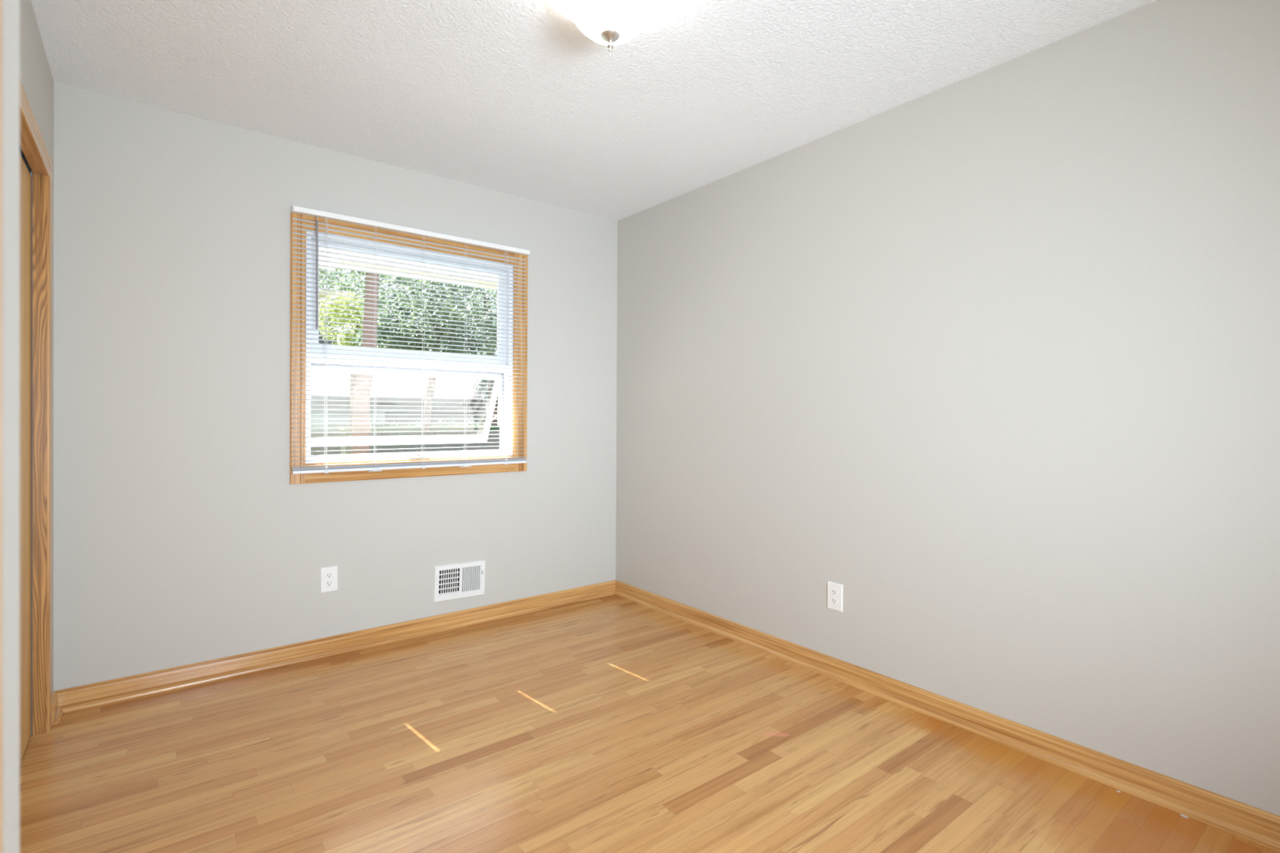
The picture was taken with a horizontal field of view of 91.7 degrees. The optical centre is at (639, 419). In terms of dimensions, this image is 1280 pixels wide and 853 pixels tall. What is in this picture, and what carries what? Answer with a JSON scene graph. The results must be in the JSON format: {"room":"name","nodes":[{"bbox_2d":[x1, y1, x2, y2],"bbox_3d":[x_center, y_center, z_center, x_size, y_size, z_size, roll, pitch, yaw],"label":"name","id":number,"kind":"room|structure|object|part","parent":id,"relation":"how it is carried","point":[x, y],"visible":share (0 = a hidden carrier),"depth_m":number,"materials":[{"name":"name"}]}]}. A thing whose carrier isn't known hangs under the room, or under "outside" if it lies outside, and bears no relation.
{"room":"empty bedroom","nodes":[
{"label":"empty bedroom","id":0,"kind":"room"},
{"bbox_2d":[1,0,19,852],"bbox_3d":[-0.002,-0.027,-0.319,0.272,2.500,1.596,0,0,-38],"label":"wall","id":1,"kind":"structure","parent":0,"point":[10,8],"depth_m":0.36,"materials":[{"name":"paint"}]},
{"bbox_2d":[0,0,1,852],"bbox_3d":[0.003,0.107,-0.153,0.092,2.110,0.968,0,0,-38],"label":"door","id":2,"kind":"structure","parent":1,"relation":"in","point":[0,0],"depth_m":0.25,"materials":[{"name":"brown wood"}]},
{"bbox_2d":[19,146,31,174],"bbox_3d":[-1.882,-0.124,1.275,0.705,2.540,2.250,0,0,-38],"label":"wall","id":3,"kind":"structure","parent":0,"point":[20,149],"depth_m":2.31,"materials":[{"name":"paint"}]},
{"bbox_2d":[19,0,53,734],"bbox_3d":[-1.435,-0.042,1.314,0.045,2.500,2.744,0,0,-38],"label":"wall","id":4,"kind":"structure","parent":0,"point":[36,77],"depth_m":2.11,"materials":[{"name":"paint"}]},
{"bbox_2d":[19,78,52,763],"bbox_3d":[-1.647,0.098,1.528,0.124,2.095,1.893,0,0,-38],"label":"door","id":5,"kind":"structure","parent":4,"relation":"in","point":[32,144],"depth_m":2.23,"materials":[{"name":"brown wood"}]},
{"bbox_3d":[-1.914,0.134,1.858,0.036,2.002,0.941,0,0,-38],"label":"panel","id":6,"kind":"part","parent":5,"relation":"part of","materials":[{"name":"brown wood"}]},
{"bbox_3d":[-1.596,-0.911,1.560,0.006,0.077,1.893,0,0,-38],"label":"head casing","id":7,"kind":"part","parent":5,"relation":"part of","materials":[{"name":"brown wood"}]},
{"bbox_3d":[-2.167,0.130,2.279,0.006,2.018,0.072,0,0,-38],"label":"casing","id":8,"kind":"part","parent":5,"relation":"part of","materials":[{"name":"brown wood"}]},
{"bbox_2d":[51,692,63,724],"bbox_3d":[-2.220,1.097,2.364,0.030,0.083,0.115,0,0,-38],"label":"baseboard","id":9,"kind":"structure","parent":4,"relation":"attached to","point":[57,713],"depth_m":2.34,"materials":[{"name":"brown wood"}]},
{"bbox_3d":[-2.215,1.128,2.368,0.018,0.021,0.115,0,0,-38],"label":"shoe molding","id":10,"kind":"part","parent":9,"relation":"part of","materials":[{"name":"brown wood"}]},
{"bbox_2d":[53,81,617,690],"bbox_3d":[-1.500,-0.052,3.115,3.589,2.500,0.160,0,0,-38],"label":"wall","id":11,"kind":"structure","parent":0,"point":[183,535],"depth_m":2.78,"materials":[{"name":"paint"}]},
{"bbox_2d":[320,565,337,593],"bbox_3d":[-1.507,0.777,3.010,0.078,0.122,0.008,0,0,-38],"label":"wall outlet","id":12,"kind":"object","parent":11,"relation":"attached to","point":[329,575],"visible":1,"depth_m":3.01,"materials":[{"name":"white plastic"}]},
{"bbox_2d":[325,580,333,586],"bbox_3d":[-1.506,0.797,3.010,0.034,0.028,0.006,0,0,-38],"label":"receptacle","id":13,"kind":"object","parent":12,"relation":"attached to","point":[328,583],"depth_m":3.01,"materials":[{"name":"white plastic"}]},
{"bbox_2d":[325,572,333,578],"bbox_3d":[-1.506,0.757,3.009,0.034,0.028,0.006,0,0,-38],"label":"receptacle","id":14,"kind":"object","parent":12,"relation":"attached to","point":[328,575],"depth_m":3.01,"materials":[{"name":"white plastic"}]},
{"bbox_2d":[53,580,615,712],"bbox_3d":[-1.208,1.098,3.236,2.699,0.083,0.030,0,0,-38],"label":"baseboard","id":15,"kind":"structure","parent":11,"relation":"attached to","point":[84,696],"depth_m":2.93,"materials":[{"name":"brown wood"}]},
{"bbox_2d":[289,211,528,484],"bbox_3d":[-1.246,-0.332,3.402,1.231,1.270,0.330,0,0,-38],"label":"window","id":16,"kind":"structure","parent":11,"relation":"in","point":[300,478],"depth_m":3.26,"materials":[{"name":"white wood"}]},
{"bbox_3d":[-1.606,-0.331,2.916,0.064,1.270,0.016,0,0,-38],"label":"casing","id":17,"kind":"part","parent":16,"relation":"part of","materials":[{"name":"brown wood"}]},
{"bbox_3d":[-1.287,-0.065,3.435,1.024,0.455,0.030,0,27,-38],"label":"sash","id":18,"kind":"part","parent":16,"relation":"part of","materials":[{"name":"white plastic"}]},
{"bbox_3d":[-1.196,-0.590,3.321,1.030,0.553,0.045,0,0,-38],"label":"sash","id":19,"kind":"part","parent":16,"relation":"part of","materials":[{"name":"white plastic"}]},
{"bbox_3d":[-1.161,0.258,3.275,1.086,0.093,0.016,0,0,-38],"label":"casing","id":20,"kind":"part","parent":16,"relation":"part of","materials":[{"name":"brown wood"}]},
{"bbox_2d":[290,204,529,474],"bbox_3d":[-1.136,-0.363,3.258,1.220,1.246,0.063,0,0,-38],"label":"blind","id":21,"kind":"object","parent":16,"relation":"attached to","point":[294,209],"visible":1,"depth_m":3.18,"materials":[{"name":"white plastic"}]},
{"bbox_3d":[-1.498,-0.353,2.964,0.009,1.211,0.028,0,0,-38],"label":"ladder cord","id":22,"kind":"part","parent":21,"relation":"part of","materials":[{"name":"white fabric"}]},
{"bbox_3d":[-1.321,-0.353,3.104,0.005,1.211,0.028,0,0,-38],"label":"ladder cord","id":23,"kind":"part","parent":21,"relation":"part of","materials":[{"name":"white fabric"}]},
{"bbox_3d":[-1.139,0.246,3.253,1.203,0.016,0.025,0,0,-38],"label":"rail","id":24,"kind":"part","parent":21,"relation":"part of","materials":[{"name":"white plastic"}]},
{"bbox_3d":[-1.134,-0.353,3.253,0.005,1.211,0.028,0,0,-38],"label":"ladder cord","id":25,"kind":"part","parent":21,"relation":"part of","materials":[{"name":"white fabric"}]},
{"bbox_3d":[-0.952,-0.353,3.397,0.005,1.211,0.028,0,0,-38],"label":"ladder cord","id":26,"kind":"part","parent":21,"relation":"part of","materials":[{"name":"white fabric"}]},
{"bbox_3d":[-0.766,-0.352,3.544,0.009,1.211,0.028,0,0,-38],"label":"ladder cord","id":27,"kind":"part","parent":21,"relation":"part of","materials":[{"name":"white fabric"}]},
{"bbox_3d":[-1.155,-0.929,3.269,1.086,0.073,0.016,0,0,-38],"label":"casing","id":28,"kind":"part","parent":16,"relation":"part of","materials":[{"name":"brown wood"}]},
{"bbox_3d":[-1.169,0.193,3.283,0.110,0.041,0.028,0,0,-38],"label":"crank handle","id":29,"kind":"part","parent":16,"relation":"part of","materials":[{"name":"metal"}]},
{"bbox_3d":[-0.859,-0.089,3.685,0.015,0.205,0.126,0,0,-38],"label":"stay arm","id":30,"kind":"part","parent":16,"relation":"part of","materials":[{"name":"white plastic"}]},
{"bbox_3d":[-0.700,-0.330,3.634,0.087,1.270,0.016,0,0,-38],"label":"casing","id":31,"kind":"part","parent":16,"relation":"part of","materials":[{"name":"brown wood"}]},
{"bbox_2d":[432,560,485,602],"bbox_3d":[-1.007,0.890,3.440,0.294,0.196,0.076,2,-1,-38],"label":"air vent","id":32,"kind":"object","parent":11,"relation":"in","point":[462,580],"visible":1,"depth_m":3.43,"materials":[{"name":"white metal"}]},
{"bbox_2d":[319,247,497,288],"bbox_3d":[-1.228,-1.039,3.826,8.000,0.250,0.630,0,0,-38],"label":"eave","id":33,"kind":"object","parent":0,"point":[320,248],"visible":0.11,"depth_m":3.90},
{"bbox_2d":[31,0,1155,221],"bbox_3d":[0.093,-1.336,1.598,2.979,0.100,4.500,0,0,-38],"label":"ceiling","id":34,"kind":"structure","parent":0,"point":[511,97],"depth_m":2.31,"materials":[{"name":"white paint"}]},
{"bbox_2d":[548,0,674,57],"bbox_3d":[-0.085,-1.165,1.790,0.392,0.244,0.392,0,0,-38],"label":"ceiling light","id":35,"kind":"object","parent":34,"relation":"attached to","point":[609,23],"visible":1,"depth_m":1.76,"materials":[{"name":"frosted glass"},{"name":"brushed nickel"}]},
{"bbox_2d":[19,594,1279,852],"bbox_3d":[-0.109,1.184,1.358,3.589,0.060,4.340,0,0,-38],"label":"floor","id":36,"kind":"structure","parent":0,"point":[614,723],"depth_m":2.06,"materials":[{"name":"brown wood"}]},
{"bbox_2d":[615,0,1279,816],"bbox_3d":[1.249,-0.034,2.423,0.140,2.500,4.340,0,0,-38],"label":"wall","id":37,"kind":"structure","parent":0,"point":[989,358],"depth_m":2.22,"materials":[{"name":"paint"}]},
{"bbox_2d":[826,581,843,612],"bbox_3d":[0.871,0.794,2.779,0.008,0.122,0.078,0,0,-38],"label":"wall outlet","id":38,"kind":"object","parent":37,"relation":"attached to","point":[835,591],"visible":1,"depth_m":2.77,"materials":[{"name":"white plastic"}]},
{"bbox_2d":[831,597,837,604],"bbox_3d":[0.870,0.814,2.778,0.006,0.028,0.034,0,0,-38],"label":"receptacle","id":39,"kind":"object","parent":38,"relation":"attached to","point":[833,600],"depth_m":2.78,"materials":[{"name":"white plastic"}]},
{"bbox_2d":[831,588,837,595],"bbox_3d":[0.871,0.774,2.778,0.006,0.028,0.034,0,0,-38],"label":"receptacle","id":40,"kind":"object","parent":38,"relation":"attached to","point":[833,591],"depth_m":2.78,"materials":[{"name":"white plastic"}]},
{"bbox_2d":[614,579,1279,852],"bbox_3d":[1.132,1.114,2.431,0.030,0.083,4.200,0,0,-38],"label":"baseboard","id":41,"kind":"structure","parent":37,"relation":"attached to","point":[1257,825],"depth_m":2.19,"materials":[{"name":"brown wood"}]},
{"label":"outside","id":42,"kind":"structure","parent":0,"visible":0},
{"bbox_3d":[-10.271,1.584,24.890,70.000,0.100,44.840,0,0,-38],"label":"ground","id":43,"kind":"structure","parent":42,"visible":0},
{"bbox_2d":[319,289,361,344],"bbox_3d":[-13.195,-1.375,22.188,5.440,5.816,6.000,0,0,-38],"label":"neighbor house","id":44,"kind":"structure","parent":43,"relation":"on","point":[320,291],"depth_m":21.11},
{"bbox_2d":[319,290,386,426],"bbox_3d":[-7.073,-0.762,15.185,1.691,4.722,1.786,0,0,-38],"label":"tree","id":45,"kind":"object","parent":43,"relation":"on","point":[344,339],"visible":0.43,"depth_m":14.83,"materials":[{"name":"green plant"}]},
{"bbox_2d":[319,266,388,453],"bbox_3d":[-4.505,-0.973,10.171,2.723,5.222,2.718,0,0,-38],"label":"post","id":46,"kind":"object","parent":43,"relation":"on","point":[356,418],"visible":0.16,"depth_m":9.67,"materials":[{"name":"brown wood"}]},
{"bbox_2d":[337,426,372,453],"bbox_3d":[-4.945,0.885,10.768,0.440,1.494,0.480,0,0,-38],"label":"trash bin","id":47,"kind":"object","parent":43,"relation":"on","point":[342,434],"visible":0.2,"depth_m":10.54,"materials":[{"name":"plastic"}]},
{"bbox_3d":[-4.935,0.168,10.757,0.440,0.060,0.460,0,0,-38],"label":"lid","id":48,"kind":"part","parent":47,"relation":"part of","materials":[{"name":"plastic"}]},
{"bbox_2d":[311,372,487,433],"bbox_3d":[-7.753,-0.095,18.474,6.003,3.348,3.900,0,0,-38],"label":"garage","id":49,"kind":"structure","parent":43,"relation":"on","point":[441,409],"depth_m":17.35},
{"bbox_3d":[-7.972,0.693,16.357,2.400,1.791,0.024,0,0,-38],"label":"garage door","id":50,"kind":"part","parent":49,"relation":"part of","materials":[{"name":"white"}]},
{"bbox_2d":[311,431,499,454],"bbox_3d":[-4.248,0.932,12.804,5.092,1.388,0.146,0,0,-38],"label":"fence","id":51,"kind":"object","parent":43,"relation":"on","point":[491,442],"visible":0.12,"depth_m":12.55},
{"bbox_2d":[319,267,497,345],"bbox_3d":[-10.779,-3.145,30.073,11.461,9.302,1.875,0,0,-38],"label":"tree","id":52,"kind":"object","parent":43,"relation":"on","point":[392,295],"visible":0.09,"depth_m":29.20,"materials":[{"name":"green plant"}]},
{"bbox_2d":[351,275,497,431],"bbox_3d":[-4.563,-1.041,14.106,3.811,5.317,1.766,0,0,-38],"label":"tree","id":53,"kind":"object","parent":43,"relation":"on","point":[428,415],"visible":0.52,"depth_m":13.77,"materials":[{"name":"green plant"}]},
{"bbox_2d":[369,419,499,452],"bbox_3d":[-4.730,0.865,15.321,4.511,1.796,0.949,0,0,-38],"label":"hedge","id":54,"kind":"object","parent":43,"relation":"on","point":[473,427],"visible":0.02,"depth_m":14.96,"materials":[{"name":"green plant"}]},
{"bbox_2d":[414,280,497,425],"bbox_3d":[-4.312,-1.410,17.162,4.224,6.028,2.248,0,0,-38],"label":"tree","id":55,"kind":"object","parent":43,"relation":"on","point":[494,422],"visible":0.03,"depth_m":16.89,"materials":[{"name":"green plant"}]}
]}

